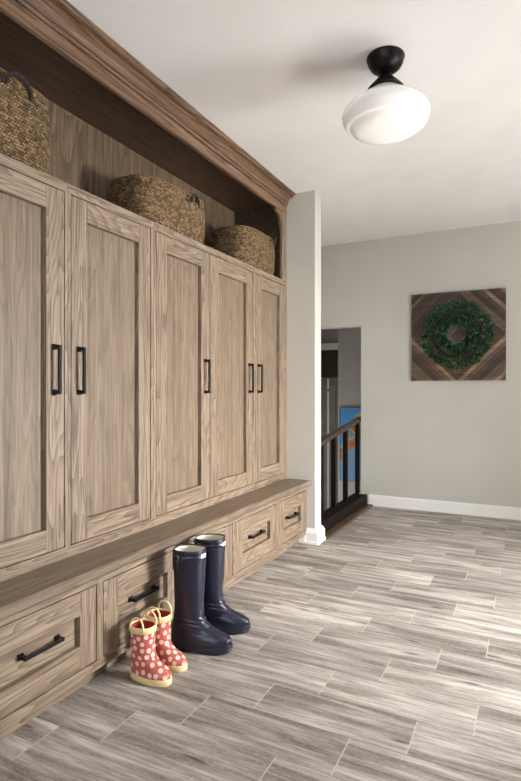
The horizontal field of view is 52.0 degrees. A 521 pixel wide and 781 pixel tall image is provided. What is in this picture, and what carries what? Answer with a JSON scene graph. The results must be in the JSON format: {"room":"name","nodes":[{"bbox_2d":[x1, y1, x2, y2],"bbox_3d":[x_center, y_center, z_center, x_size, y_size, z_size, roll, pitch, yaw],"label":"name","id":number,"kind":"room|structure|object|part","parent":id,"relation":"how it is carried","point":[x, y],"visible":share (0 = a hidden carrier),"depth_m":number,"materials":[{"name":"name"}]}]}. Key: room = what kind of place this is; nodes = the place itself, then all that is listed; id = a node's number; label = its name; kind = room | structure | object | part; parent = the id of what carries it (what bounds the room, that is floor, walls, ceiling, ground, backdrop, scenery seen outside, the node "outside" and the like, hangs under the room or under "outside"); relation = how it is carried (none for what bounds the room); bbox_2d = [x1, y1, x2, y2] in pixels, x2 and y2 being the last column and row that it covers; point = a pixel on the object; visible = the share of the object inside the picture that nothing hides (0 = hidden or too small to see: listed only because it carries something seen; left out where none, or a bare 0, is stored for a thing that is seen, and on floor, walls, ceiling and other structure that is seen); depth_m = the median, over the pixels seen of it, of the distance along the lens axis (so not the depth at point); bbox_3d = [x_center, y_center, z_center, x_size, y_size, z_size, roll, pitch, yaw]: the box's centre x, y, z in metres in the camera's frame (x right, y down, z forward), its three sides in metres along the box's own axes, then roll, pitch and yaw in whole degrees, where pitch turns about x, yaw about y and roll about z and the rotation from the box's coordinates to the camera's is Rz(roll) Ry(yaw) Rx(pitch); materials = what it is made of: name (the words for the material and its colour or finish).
{"room":"mudroom","nodes":[
{"label":"mudroom","id":0,"kind":"room"},
{"bbox_2d":[0,506,520,780],"bbox_3d":[0.916,1.215,1.465,4.680,0.060,7.440,0,0,27],"label":"floor","id":1,"kind":"structure","parent":0,"point":[388,647],"depth_m":2.14,"materials":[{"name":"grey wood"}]},
{"bbox_2d":[0,579,98,739],"bbox_3d":[-1.056,0.965,2.036,0.640,0.441,0.570,0,0,27],"label":"drawer base","id":2,"kind":"object","parent":1,"relation":"on","point":[49,649],"visible":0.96,"depth_m":1.93,"materials":[{"name":"brown wood"}]},
{"bbox_3d":[-0.804,0.931,1.911,0.008,0.143,0.396,0,0,27],"label":"drawer","id":3,"kind":"part","parent":2,"relation":"part of","materials":[{"name":"brown wood"}]},
{"bbox_3d":[-0.794,0.826,1.906,0.031,0.090,0.371,0,0,27],"label":"rail","id":4,"kind":"part","parent":2,"relation":"part of","materials":[{"name":"brown wood"}]},
{"bbox_3d":[-0.794,1.036,1.906,0.031,0.090,0.371,0,0,27],"label":"rail","id":5,"kind":"part","parent":2,"relation":"part of","materials":[{"name":"brown wood"}]},
{"bbox_3d":[-0.781,0.921,1.910,0.036,0.021,0.184,0,0,27],"label":"handle","id":6,"kind":"part","parent":2,"relation":"part of","materials":[{"name":"black metal"}]},
{"bbox_3d":[-0.794,0.760,1.905,0.030,0.033,0.570,0,0,27],"label":"frame rail","id":7,"kind":"part","parent":2,"relation":"part of","materials":[{"name":"brown wood"}]},
{"bbox_3d":[-0.794,1.103,1.905,0.030,0.036,0.570,0,0,27],"label":"frame rail","id":8,"kind":"part","parent":2,"relation":"part of","materials":[{"name":"brown wood"}]},
{"bbox_2d":[89,542,180,680],"bbox_3d":[-0.799,0.965,2.545,0.640,0.441,0.570,0,0,27],"label":"drawer base","id":9,"kind":"object","parent":1,"relation":"on","point":[125,593],"visible":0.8,"depth_m":2.32,"materials":[{"name":"brown wood"}]},
{"bbox_3d":[-0.538,1.103,2.414,0.030,0.036,0.570,0,0,27],"label":"frame rail","id":10,"kind":"part","parent":9,"relation":"part of","materials":[{"name":"brown wood"}]},
{"bbox_3d":[-0.538,0.760,2.414,0.030,0.033,0.570,0,0,27],"label":"frame rail","id":11,"kind":"part","parent":9,"relation":"part of","materials":[{"name":"brown wood"}]},
{"bbox_3d":[-0.548,0.931,2.421,0.008,0.143,0.370,0,0,27],"label":"drawer","id":12,"kind":"part","parent":9,"relation":"part of","materials":[{"name":"brown wood"}]},
{"bbox_3d":[-0.537,0.826,2.416,0.031,0.090,0.345,0,0,27],"label":"rail","id":13,"kind":"part","parent":9,"relation":"part of","materials":[{"name":"brown wood"}]},
{"bbox_3d":[-0.537,1.036,2.416,0.031,0.090,0.345,0,0,27],"label":"rail","id":14,"kind":"part","parent":9,"relation":"part of","materials":[{"name":"brown wood"}]},
{"bbox_3d":[-0.524,0.921,2.420,0.036,0.021,0.184,0,0,27],"label":"handle","id":15,"kind":"part","parent":9,"relation":"part of","materials":[{"name":"black metal"}]},
{"bbox_2d":[129,610,171,687],"bbox_3d":[-0.451,1.052,2.189,0.199,0.265,0.099,0,0,25],"label":"boot","id":16,"kind":"object","parent":1,"relation":"on","point":[146,668],"visible":1,"depth_m":2.16,"materials":[{"name":"red rubber"}]},
{"bbox_2d":[0,478,310,620],"bbox_3d":[-0.538,0.721,3.038,0.665,0.045,2.826,0,0,27],"label":"bench","id":17,"kind":"object","parent":1,"relation":"on","point":[20,593],"visible":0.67,"depth_m":2.33,"materials":[{"name":"brown wood"}]},
{"bbox_2d":[0,154,67,581],"bbox_3d":[-1.121,-0.083,2.069,0.494,1.561,0.570,0,0,27],"label":"cabinet","id":18,"kind":"object","parent":17,"relation":"on","point":[33,203],"visible":1,"depth_m":2.09,"materials":[{"name":"brown wood"}]},
{"bbox_3d":[-0.955,-0.087,1.990,0.008,1.313,0.365,0,0,27],"label":"door","id":19,"kind":"part","parent":18,"relation":"part of","materials":[{"name":"brown wood"}]},
{"bbox_3d":[-0.945,-0.777,1.985,0.031,0.090,0.340,0,0,27],"label":"rail","id":20,"kind":"part","parent":18,"relation":"part of","materials":[{"name":"brown wood"}]},
{"bbox_3d":[-0.945,0.603,1.985,0.031,0.090,0.340,0,0,27],"label":"rail","id":21,"kind":"part","parent":18,"relation":"part of","materials":[{"name":"brown wood"}]},
{"bbox_3d":[-0.946,-0.845,1.981,0.030,0.037,0.570,0,0,27],"label":"frame rail","id":22,"kind":"part","parent":18,"relation":"part of","materials":[{"name":"brown wood"}]},
{"bbox_3d":[-0.946,0.675,1.981,0.030,0.046,0.570,0,0,27],"label":"frame rail","id":23,"kind":"part","parent":18,"relation":"part of","materials":[{"name":"brown wood"}]},
{"bbox_3d":[-0.820,-0.085,2.157,0.036,0.208,0.021,0,0,27],"label":"handle","id":24,"kind":"part","parent":18,"relation":"part of","materials":[{"name":"black metal"}]},
{"bbox_2d":[0,0,286,280],"bbox_3d":[-0.630,-1.172,3.085,0.458,0.616,2.826,0,0,27],"label":"open shelf","id":25,"kind":"object","parent":18,"relation":"on","point":[102,131],"visible":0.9,"depth_m":2.92,"materials":[{"name":"brown wood"}]},
{"bbox_2d":[0,67,49,173],"bbox_3d":[-1.092,-1.034,2.068,0.394,0.331,0.538,0,0,27],"label":"woven basket","id":26,"kind":"object","parent":25,"relation":"on","point":[24,111],"visible":0.81,"depth_m":2.06,"materials":[{"name":"wicker"}]},
{"bbox_3d":[-0.914,-1.166,2.029,0.029,0.067,0.142,0,0,18],"label":"handle","id":27,"kind":"part","parent":26,"relation":"part of","materials":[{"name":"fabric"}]},
{"bbox_3d":[-0.841,-1.164,3.151,0.023,0.591,2.755,0,0,27],"label":"panel","id":28,"kind":"part","parent":25,"relation":"part of","materials":[{"name":"brown wood"}]},
{"bbox_2d":[109,174,204,243],"bbox_3d":[-0.579,-1.015,3.089,0.403,0.293,0.639,0,0,27],"label":"woven basket","id":29,"kind":"object","parent":25,"relation":"on","point":[155,199],"visible":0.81,"depth_m":2.85,"materials":[{"name":"wicker"}]},
{"bbox_3d":[-0.376,-1.106,3.100,0.029,0.067,0.141,0,0,11],"label":"handle","id":30,"kind":"part","parent":29,"relation":"part of","materials":[{"name":"wicker"}]},
{"bbox_2d":[213,225,276,274],"bbox_3d":[-0.116,-1.022,4.012,0.377,0.307,0.563,0,0,38],"label":"woven basket","id":31,"kind":"object","parent":25,"relation":"on","point":[249,245],"visible":0.79,"depth_m":3.79,"materials":[{"name":"wicker"}]},
{"bbox_3d":[-0.022,-1.164,4.321,0.436,0.591,0.070,0,0,27],"label":"panel","id":32,"kind":"part","parent":25,"relation":"part of","materials":[{"name":"brown wood"}]},
{"bbox_3d":[0.180,-1.133,4.210,0.020,0.530,0.086,0,0,27],"label":"corner post","id":33,"kind":"part","parent":25,"relation":"part of","materials":[{"name":"brown wood"}]},
{"bbox_2d":[68,184,153,556],"bbox_3d":[-0.865,-0.083,2.578,0.494,1.561,0.570,0,0,27],"label":"cabinet","id":34,"kind":"object","parent":17,"relation":"on","point":[111,247],"visible":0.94,"depth_m":2.47,"materials":[{"name":"brown wood"}]},
{"bbox_3d":[-0.761,-0.085,2.276,0.036,0.208,0.021,0,0,27],"label":"handle","id":35,"kind":"part","parent":34,"relation":"part of","materials":[{"name":"black metal"}]},
{"bbox_3d":[-0.690,-0.845,2.490,0.030,0.037,0.570,0,0,27],"label":"frame rail","id":36,"kind":"part","parent":34,"relation":"part of","materials":[{"name":"brown wood"}]},
{"bbox_3d":[-0.690,0.675,2.490,0.030,0.046,0.570,0,0,27],"label":"frame rail","id":37,"kind":"part","parent":34,"relation":"part of","materials":[{"name":"brown wood"}]},
{"bbox_3d":[-0.702,-0.087,2.494,0.008,1.313,0.368,0,0,27],"label":"door","id":38,"kind":"part","parent":34,"relation":"part of","materials":[{"name":"brown wood"}]},
{"bbox_3d":[-0.691,-0.777,2.488,0.031,0.090,0.343,0,0,27],"label":"rail","id":39,"kind":"part","parent":34,"relation":"part of","materials":[{"name":"brown wood"}]},
{"bbox_3d":[-0.691,0.603,2.488,0.031,0.090,0.343,0,0,27],"label":"rail","id":40,"kind":"part","parent":34,"relation":"part of","materials":[{"name":"brown wood"}]},
{"bbox_2d":[153,222,210,526],"bbox_3d":[-0.614,-0.083,3.077,0.494,1.561,0.546,0,0,27],"label":"cabinet","id":41,"kind":"object","parent":17,"relation":"on","point":[182,361],"visible":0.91,"depth_m":2.99,"materials":[{"name":"brown wood"}]},
{"bbox_3d":[-0.439,-0.845,2.989,0.030,0.037,0.546,0,0,27],"label":"frame rail","id":42,"kind":"part","parent":41,"relation":"part of","materials":[{"name":"brown wood"}]},
{"bbox_3d":[-0.439,0.675,2.989,0.030,0.046,0.546,0,0,27],"label":"frame rail","id":43,"kind":"part","parent":41,"relation":"part of","materials":[{"name":"brown wood"}]},
{"bbox_3d":[-0.447,-0.087,3.002,0.008,1.313,0.357,0,0,27],"label":"door","id":44,"kind":"part","parent":41,"relation":"part of","materials":[{"name":"brown wood"}]},
{"bbox_3d":[-0.436,-0.777,2.996,0.031,0.090,0.332,0,0,27],"label":"rail","id":45,"kind":"part","parent":41,"relation":"part of","materials":[{"name":"brown wood"}]},
{"bbox_3d":[-0.436,0.603,2.996,0.031,0.090,0.332,0,0,27],"label":"rail","id":46,"kind":"part","parent":41,"relation":"part of","materials":[{"name":"brown wood"}]},
{"bbox_3d":[-0.314,-0.085,3.165,0.036,0.208,0.021,0,0,27],"label":"handle","id":47,"kind":"part","parent":41,"relation":"part of","materials":[{"name":"black metal"}]},
{"bbox_2d":[210,248,253,505],"bbox_3d":[-0.363,-0.083,3.577,0.494,1.561,0.574,0,0,27],"label":"cabinet","id":48,"kind":"object","parent":17,"relation":"on","point":[231,279],"visible":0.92,"depth_m":3.49,"materials":[{"name":"brown wood"}]},
{"bbox_3d":[-0.202,-0.087,3.488,0.008,1.313,0.387,0,0,27],"label":"door","id":49,"kind":"part","parent":48,"relation":"part of","materials":[{"name":"brown wood"}]},
{"bbox_3d":[-0.188,-0.845,3.489,0.030,0.037,0.574,0,0,27],"label":"frame rail","id":50,"kind":"part","parent":48,"relation":"part of","materials":[{"name":"brown wood"}]},
{"bbox_3d":[-0.188,0.675,3.489,0.030,0.046,0.574,0,0,27],"label":"frame rail","id":51,"kind":"part","parent":48,"relation":"part of","materials":[{"name":"brown wood"}]},
{"bbox_3d":[-0.191,-0.777,3.483,0.031,0.090,0.362,0,0,27],"label":"rail","id":52,"kind":"part","parent":48,"relation":"part of","materials":[{"name":"brown wood"}]},
{"bbox_3d":[-0.191,0.603,3.483,0.031,0.090,0.362,0,0,27],"label":"rail","id":53,"kind":"part","parent":48,"relation":"part of","materials":[{"name":"brown wood"}]},
{"bbox_3d":[-0.062,-0.085,3.665,0.036,0.208,0.021,0,0,27],"label":"handle","id":54,"kind":"part","parent":48,"relation":"part of","materials":[{"name":"black metal"}]},
{"bbox_2d":[254,268,286,489],"bbox_3d":[-0.107,-0.083,4.086,0.494,1.561,0.565,0,0,27],"label":"cabinet","id":55,"kind":"object","parent":17,"relation":"on","point":[270,292],"visible":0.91,"depth_m":4.01,"materials":[{"name":"brown wood"}]},
{"bbox_3d":[-0.001,-0.085,3.787,0.036,0.208,0.021,0,0,27],"label":"handle","id":56,"kind":"part","parent":55,"relation":"part of","materials":[{"name":"black metal"}]},
{"bbox_3d":[0.052,-0.087,3.992,0.008,1.313,0.339,0,0,27],"label":"door","id":57,"kind":"part","parent":55,"relation":"part of","materials":[{"name":"brown wood"}]},
{"bbox_3d":[0.062,-0.777,3.987,0.031,0.090,0.314,0,0,27],"label":"rail","id":58,"kind":"part","parent":55,"relation":"part of","materials":[{"name":"brown wood"}]},
{"bbox_3d":[0.062,0.603,3.987,0.031,0.090,0.314,0,0,27],"label":"rail","id":59,"kind":"part","parent":55,"relation":"part of","materials":[{"name":"brown wood"}]},
{"bbox_3d":[0.068,-0.845,3.998,0.030,0.037,0.565,0,0,27],"label":"frame rail","id":60,"kind":"part","parent":55,"relation":"part of","materials":[{"name":"brown wood"}]},
{"bbox_3d":[0.068,0.675,3.998,0.030,0.046,0.565,0,0,27],"label":"frame rail","id":61,"kind":"part","parent":55,"relation":"part of","materials":[{"name":"brown wood"}]},
{"bbox_2d":[146,600,187,672],"bbox_3d":[-0.405,1.052,2.297,0.199,0.265,0.099,0,0,23],"label":"boot","id":62,"kind":"object","parent":1,"relation":"on","point":[174,659],"visible":0.62,"depth_m":2.27,"materials":[{"name":"red rubber"}]},
{"bbox_2d":[171,544,232,654],"bbox_3d":[-0.272,0.953,2.439,0.292,0.463,0.135,0,0,10],"label":"rubber boot","id":63,"kind":"object","parent":1,"relation":"on","point":[191,631],"visible":0.99,"depth_m":2.40,"materials":[{"name":"rubber"}]},
{"bbox_2d":[181,519,234,592],"bbox_3d":[-0.549,0.965,3.044,0.640,0.441,0.546,0,0,27],"label":"drawer base","id":64,"kind":"object","parent":1,"relation":"on","point":[227,529],"visible":0.2,"depth_m":3.08,"materials":[{"name":"brown wood"}]},
{"bbox_3d":[-0.287,0.760,2.913,0.030,0.033,0.546,0,0,27],"label":"frame rail","id":65,"kind":"part","parent":64,"relation":"part of","materials":[{"name":"brown wood"}]},
{"bbox_3d":[-0.290,0.826,2.909,0.031,0.090,0.330,0,0,27],"label":"rail","id":66,"kind":"part","parent":64,"relation":"part of","materials":[{"name":"brown wood"}]},
{"bbox_3d":[-0.287,1.103,2.913,0.030,0.036,0.546,0,0,27],"label":"frame rail","id":67,"kind":"part","parent":64,"relation":"part of","materials":[{"name":"brown wood"}]},
{"bbox_2d":[194,533,250,634],"bbox_3d":[-0.194,0.953,2.629,0.292,0.463,0.135,0,0,5],"label":"rubber boot","id":68,"kind":"object","parent":1,"relation":"on","point":[217,612],"visible":0.6,"depth_m":2.59,"materials":[{"name":"rubber"}]},
{"bbox_2d":[228,501,275,588],"bbox_3d":[-0.297,0.965,3.544,0.640,0.441,0.574,0,0,27],"label":"drawer base","id":69,"kind":"object","parent":1,"relation":"on","point":[255,531],"visible":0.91,"depth_m":3.39,"materials":[{"name":"brown wood"}]},
{"bbox_3d":[-0.044,0.931,3.423,0.008,0.143,0.405,0,0,27],"label":"drawer","id":70,"kind":"part","parent":69,"relation":"part of","materials":[{"name":"brown wood"}]},
{"bbox_3d":[-0.036,0.760,3.413,0.030,0.033,0.574,0,0,27],"label":"frame rail","id":71,"kind":"part","parent":69,"relation":"part of","materials":[{"name":"brown wood"}]},
{"bbox_3d":[-0.036,1.103,3.413,0.030,0.036,0.574,0,0,27],"label":"frame rail","id":72,"kind":"part","parent":69,"relation":"part of","materials":[{"name":"brown wood"}]},
{"bbox_3d":[-0.034,0.826,3.418,0.031,0.090,0.380,0,0,27],"label":"rail","id":73,"kind":"part","parent":69,"relation":"part of","materials":[{"name":"brown wood"}]},
{"bbox_3d":[-0.034,1.036,3.418,0.031,0.090,0.380,0,0,27],"label":"rail","id":74,"kind":"part","parent":69,"relation":"part of","materials":[{"name":"brown wood"}]},
{"bbox_3d":[-0.020,0.921,3.422,0.036,0.021,0.184,0,0,27],"label":"handle","id":75,"kind":"part","parent":69,"relation":"part of","materials":[{"name":"black metal"}]},
{"bbox_2d":[269,488,306,561],"bbox_3d":[-0.041,0.965,4.053,0.640,0.441,0.565,0,0,27],"label":"drawer base","id":76,"kind":"object","parent":1,"relation":"on","point":[291,510],"visible":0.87,"depth_m":3.90,"materials":[{"name":"brown wood"}]},
{"bbox_3d":[0.220,1.103,3.922,0.030,0.036,0.565,0,0,27],"label":"frame rail","id":77,"kind":"part","parent":76,"relation":"part of","materials":[{"name":"brown wood"}]},
{"bbox_3d":[0.213,0.931,3.935,0.008,0.143,0.332,0,0,27],"label":"drawer","id":78,"kind":"part","parent":76,"relation":"part of","materials":[{"name":"brown wood"}]},
{"bbox_3d":[0.220,0.760,3.922,0.030,0.033,0.565,0,0,27],"label":"frame rail","id":79,"kind":"part","parent":76,"relation":"part of","materials":[{"name":"brown wood"}]},
{"bbox_3d":[0.224,0.826,3.929,0.031,0.090,0.307,0,0,27],"label":"rail","id":80,"kind":"part","parent":76,"relation":"part of","materials":[{"name":"brown wood"}]},
{"bbox_3d":[0.237,0.921,3.934,0.036,0.021,0.184,0,0,27],"label":"handle","id":81,"kind":"part","parent":76,"relation":"part of","materials":[{"name":"black metal"}]},
{"bbox_3d":[0.224,1.036,3.929,0.031,0.090,0.307,0,0,27],"label":"rail","id":82,"kind":"part","parent":76,"relation":"part of","materials":[{"name":"brown wood"}]},
{"bbox_2d":[321,417,366,531],"bbox_3d":[0.743,0.881,4.973,0.139,1.208,1.486,0,0,27],"label":"stair railing","id":83,"kind":"object","parent":1,"relation":"on","point":[330,517],"visible":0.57,"depth_m":5.00,"materials":[{"name":"brown wood"}]},
{"bbox_3d":[0.713,0.392,4.992,0.064,0.230,1.480,0,0,27],"label":"handrail","id":84,"kind":"part","parent":83,"relation":"part of","materials":[{"name":"brown wood"}]},
{"bbox_2d":[325,504,372,539],"bbox_3d":[0.813,1.182,4.879,0.070,0.026,1.380,0,0,27],"label":"threshold","id":85,"kind":"object","parent":1,"relation":"on","point":[353,516],"depth_m":4.77,"materials":[{"name":"brown wood"}]},
{"bbox_2d":[15,0,520,245],"bbox_3d":[0.916,-1.595,1.465,4.920,0.080,7.680,0,0,27],"label":"ceiling","id":86,"kind":"structure","parent":0,"point":[278,78],"depth_m":2.72,"materials":[{"name":"white paint"}]},
{"bbox_2d":[342,45,430,144],"bbox_3d":[0.583,-1.373,2.491,0.401,0.363,0.401,0,0,27],"label":"ceiling light","id":87,"kind":"object","parent":86,"relation":"attached to","point":[389,111],"visible":1,"depth_m":2.41,"materials":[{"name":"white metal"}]},
{"bbox_3d":[0.583,-1.293,2.491,0.401,0.204,0.401,0,0,27],"label":"lamp shade","id":88,"kind":"part","parent":87,"relation":"part of","materials":[{"name":"white glass"}]},
{"bbox_2d":[276,190,320,528],"bbox_3d":[0.141,0.565,4.354,0.700,4.240,0.133,0,0,27],"label":"wall","id":89,"kind":"structure","parent":0,"point":[303,281],"depth_m":4.19,"materials":[{"name":"grey paint"}]},
{"bbox_2d":[17,0,295,205],"bbox_3d":[-0.392,-1.509,2.965,0.076,0.088,2.826,0,0,27],"label":"crown molding","id":90,"kind":"structure","parent":89,"relation":"attached to","point":[62,16],"depth_m":2.62,"materials":[{"name":"brown wood"}]},
{"bbox_2d":[299,525,325,544],"bbox_3d":[0.412,1.127,4.202,0.156,0.115,0.186,0,0,27],"label":"baseboard","id":91,"kind":"structure","parent":89,"relation":"attached to","point":[316,536],"depth_m":4.13,"materials":[{"name":"white paint"}]},
{"bbox_2d":[321,329,337,377],"bbox_3d":[1.161,0.785,8.986,1.400,3.800,0.100,0,0,27],"label":"wall","id":92,"kind":"structure","parent":0,"point":[327,335],"depth_m":8.93,"materials":[{"name":"paint"}]},
{"bbox_2d":[327,379,329,508],"bbox_3d":[1.129,0.970,8.885,0.035,2.330,0.020,0,0,27],"label":"door frame","id":93,"kind":"structure","parent":92,"relation":"attached to","point":[328,380],"depth_m":8.88,"materials":[{"name":"white paint"}]},
{"bbox_2d":[321,350,337,509],"bbox_3d":[1.258,0.755,8.846,0.680,2.840,0.044,0,0,27],"label":"door","id":94,"kind":"structure","parent":92,"relation":"in","point":[329,359],"depth_m":8.88,"materials":[{"name":"grey paint"}]},
{"bbox_3d":[1.268,0.970,8.822,0.540,2.130,0.010,0,0,27],"label":"panel","id":95,"kind":"part","parent":94,"relation":"part of","materials":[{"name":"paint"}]},
{"bbox_2d":[321,343,337,349],"bbox_3d":[1.254,0.700,8.843,0.895,2.970,0.067,0,0,27],"label":"trim","id":96,"kind":"structure","parent":92,"relation":"attached to","point":[324,346],"depth_m":8.86,"materials":[{"name":"white paint"}]},
{"bbox_2d":[338,327,360,501],"bbox_3d":[1.649,0.785,7.286,1.200,3.800,0.100,0,0,27],"label":"wall","id":97,"kind":"structure","parent":0,"point":[349,339],"depth_m":7.44,"materials":[{"name":"paint"}]},
{"bbox_2d":[339,408,360,481],"bbox_3d":[1.288,0.750,7.391,0.410,1.020,0.034,0,0,27],"label":"picture","id":98,"kind":"object","parent":97,"relation":"attached to","point":[346,415],"visible":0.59,"depth_m":7.41,"materials":[{"name":"paint"}]},
{"bbox_2d":[321,221,520,507],"bbox_3d":[2.614,0.565,4.842,4.920,4.240,0.120,0,0,27],"label":"wall","id":99,"kind":"structure","parent":0,"point":[453,441],"depth_m":5.27,"materials":[{"name":"grey paint"}]},
{"bbox_2d":[368,494,520,519],"bbox_3d":[2.894,1.129,4.621,3.981,0.112,0.024,0,0,27],"label":"baseboard","id":100,"kind":"structure","parent":99,"relation":"attached to","point":[482,510],"depth_m":5.16,"materials":[{"name":"white paint"}]},
{"bbox_2d":[411,288,505,380],"bbox_3d":[1.886,-0.521,5.122,0.853,0.853,0.031,0,0,27],"label":"wood wall panel","id":101,"kind":"object","parent":99,"relation":"attached to","point":[492,366],"visible":0.82,"depth_m":5.10,"materials":[{"name":"brown wood"}]},
{"bbox_2d":[419,299,494,369],"bbox_3d":[1.850,-0.532,5.059,0.687,0.687,0.122,0,0,27],"label":"wreath","id":102,"kind":"object","parent":101,"relation":"attached to","point":[470,334],"visible":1,"depth_m":5.05,"materials":[{"name":"green plant"}]}
]}

